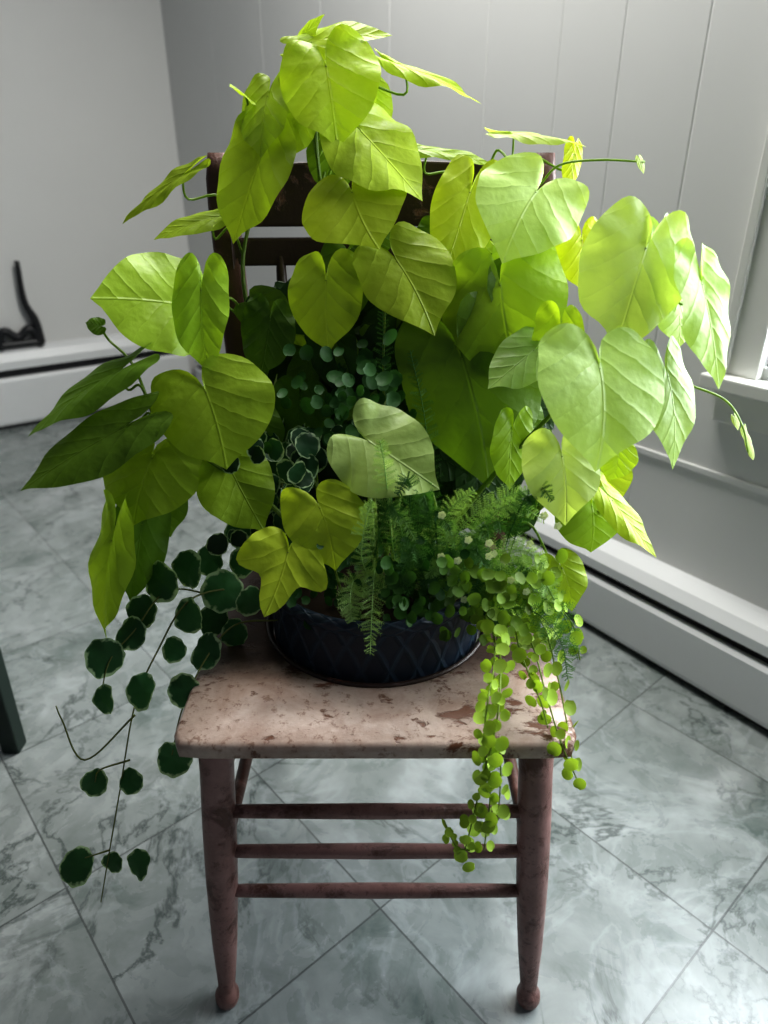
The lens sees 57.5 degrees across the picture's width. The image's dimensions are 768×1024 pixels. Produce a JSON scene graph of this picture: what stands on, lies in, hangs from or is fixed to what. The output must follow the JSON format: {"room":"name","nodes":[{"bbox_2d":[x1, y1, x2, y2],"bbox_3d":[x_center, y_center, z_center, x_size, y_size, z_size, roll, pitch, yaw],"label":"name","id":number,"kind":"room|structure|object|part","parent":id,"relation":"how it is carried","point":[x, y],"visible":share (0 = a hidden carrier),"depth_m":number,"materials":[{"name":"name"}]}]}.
{"room":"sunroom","nodes":[
{"label":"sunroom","id":0,"kind":"room"},
{"bbox_2d":[0,0,197,375],"bbox_3d":[-2.540,-1.224,1.871,4.256,2.500,0.120,-18,31,-32],"label":"wall","id":1,"kind":"structure","parent":0,"point":[87,127],"depth_m":2.77,"materials":[{"name":"paint"}]},
{"bbox_2d":[0,334,189,429],"bbox_3d":[-2.489,-0.210,2.276,3.848,0.322,0.071,-18,31,-32],"label":"baseboard heater","id":2,"kind":"object","parent":1,"relation":"attached to","point":[33,379],"visible":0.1,"depth_m":2.95,"materials":[{"name":"white metal"}]},
{"bbox_2d":[0,261,45,350],"bbox_3d":[-1.482,-0.819,2.788,0.194,0.336,0.038,-18,31,-33],"label":"door stop","id":3,"kind":"object","parent":2,"relation":"on","point":[36,331],"visible":1,"depth_m":2.83,"materials":[{"name":"black metal"}]},
{"bbox_2d":[0,409,767,1023],"bbox_3d":[-1.075,0.800,0.630,4.286,0.050,5.144,-18,31,-32],"label":"floor","id":4,"kind":"structure","parent":0,"point":[657,901],"depth_m":1.10,"materials":[{"name":"tile"}]},
{"bbox_2d":[0,648,25,753],"bbox_3d":[-1.002,0.234,0.899,0.675,0.730,0.625,0,26,0],"label":"table","id":5,"kind":"object","parent":4,"relation":"on","point":[12,736],"visible":1,"depth_m":1.27,"materials":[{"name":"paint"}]},
{"bbox_2d":[174,152,575,1009],"bbox_3d":[-0.004,0.090,0.899,0.438,0.991,0.490,0,26,0],"label":"wooden chair","id":6,"kind":"object","parent":4,"relation":"on","point":[256,702],"visible":0.37,"depth_m":0.78,"materials":[{"name":"paint"}]},
{"bbox_3d":[-0.190,0.435,0.829,0.038,0.432,0.070,19,32,34],"label":"leg","id":7,"kind":"part","parent":6,"relation":"part of","materials":[{"name":"paint"}]},
{"bbox_3d":[-0.198,-0.003,1.089,0.050,0.990,0.068,0,26,0],"label":"post","id":8,"kind":"part","parent":6,"relation":"part of","materials":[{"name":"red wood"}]},
{"bbox_3d":[-0.003,-0.340,0.913,0.385,0.040,0.031,0,26,0],"label":"rail","id":9,"kind":"part","parent":6,"relation":"part of","materials":[{"name":"brown wood"}]},
{"bbox_3d":[-0.003,-0.402,0.888,0.385,0.080,0.033,0,26,0],"label":"crest rail","id":10,"kind":"part","parent":6,"relation":"part of","materials":[{"name":"brown wood"}]},
{"bbox_3d":[-0.009,0.151,0.898,0.414,0.026,0.424,0,26,0],"label":"seat","id":11,"kind":"part","parent":6,"relation":"part of","materials":[{"name":"paint"}]},
{"bbox_2d":[272,523,480,682],"bbox_3d":[-0.010,0.134,0.905,0.274,0.162,0.274,0,26,0],"label":"flower pot","id":12,"kind":"object","parent":6,"relation":"on","point":[333,647],"visible":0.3,"depth_m":0.79,"materials":[{"name":"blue ceramic"}]},
{"bbox_2d":[55,418,342,901],"bbox_3d":[-0.186,0.173,0.849,0.192,0.532,0.444,17,31,32],"label":"trailing plant","id":13,"kind":"object","parent":12,"relation":"in","point":[295,462],"visible":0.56,"depth_m":0.80,"materials":[{"name":"green plant"}]},
{"bbox_2d":[21,14,754,635],"bbox_3d":[0.011,-0.194,0.787,0.791,0.653,0.368,0,26,0],"label":"foliage","id":14,"kind":"object","parent":12,"relation":"in","point":[503,358],"visible":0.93,"depth_m":0.77,"materials":[{"name":"green plant"}]},
{"bbox_2d":[264,329,586,871],"bbox_3d":[0.042,0.080,0.765,0.355,0.509,0.332,0,26,0],"label":"creeping jenny","id":15,"kind":"object","parent":12,"relation":"in","point":[341,399],"visible":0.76,"depth_m":0.75,"materials":[{"name":"green plant"}]},
{"bbox_2d":[335,311,581,680],"bbox_3d":[0.077,-0.025,0.768,0.270,0.369,0.213,-1,26,-2],"label":"fern","id":16,"kind":"object","parent":12,"relation":"in","point":[476,550],"visible":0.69,"depth_m":0.75,"materials":[{"name":"green plant"}]},
{"bbox_3d":[0.185,-0.003,1.089,0.059,0.990,0.068,0,26,0],"label":"post","id":17,"kind":"part","parent":6,"relation":"part of","materials":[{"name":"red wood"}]},
{"bbox_3d":[0.174,0.435,0.829,0.038,0.432,0.071,-19,32,-33],"label":"leg","id":18,"kind":"part","parent":6,"relation":"part of","materials":[{"name":"paint"}]},
{"bbox_2d":[160,0,767,610],"bbox_3d":[0.633,-0.847,1.097,0.120,2.500,4.994,-18,31,-32],"label":"wall","id":19,"kind":"structure","parent":0,"point":[681,86],"depth_m":1.39,"materials":[{"name":"paint"}]},
{"bbox_2d":[194,359,767,731],"bbox_3d":[0.551,0.201,1.554,0.071,0.216,4.816,-18,31,-32],"label":"baseboard heater","id":20,"kind":"object","parent":19,"relation":"attached to","point":[709,638],"visible":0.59,"depth_m":1.44,"materials":[{"name":"white metal"}]},
{"bbox_2d":[633,444,767,496],"bbox_3d":[1.254,0.303,0.582,0.006,0.015,2.700,-18,31,-32],"label":"trim","id":21,"kind":"structure","parent":19,"relation":"attached to","point":[686,465],"depth_m":1.36,"materials":[{"name":"paint"}]},
{"bbox_2d":[698,372,767,434],"bbox_3d":[0.980,0.005,0.845,0.080,0.090,1.279,-18,31,-32],"label":"sill","id":22,"kind":"structure","parent":19,"relation":"attached to","point":[749,397],"depth_m":1.24,"materials":[{"name":"paint"}]},
{"bbox_2d":[725,128,767,379],"bbox_3d":[0.976,-0.562,0.568,0.028,1.172,1.243,-18,31,-32],"label":"window frame","id":23,"kind":"structure","parent":19,"relation":"attached to","point":[747,350],"depth_m":1.19,"materials":[{"name":"paint"}]}
]}

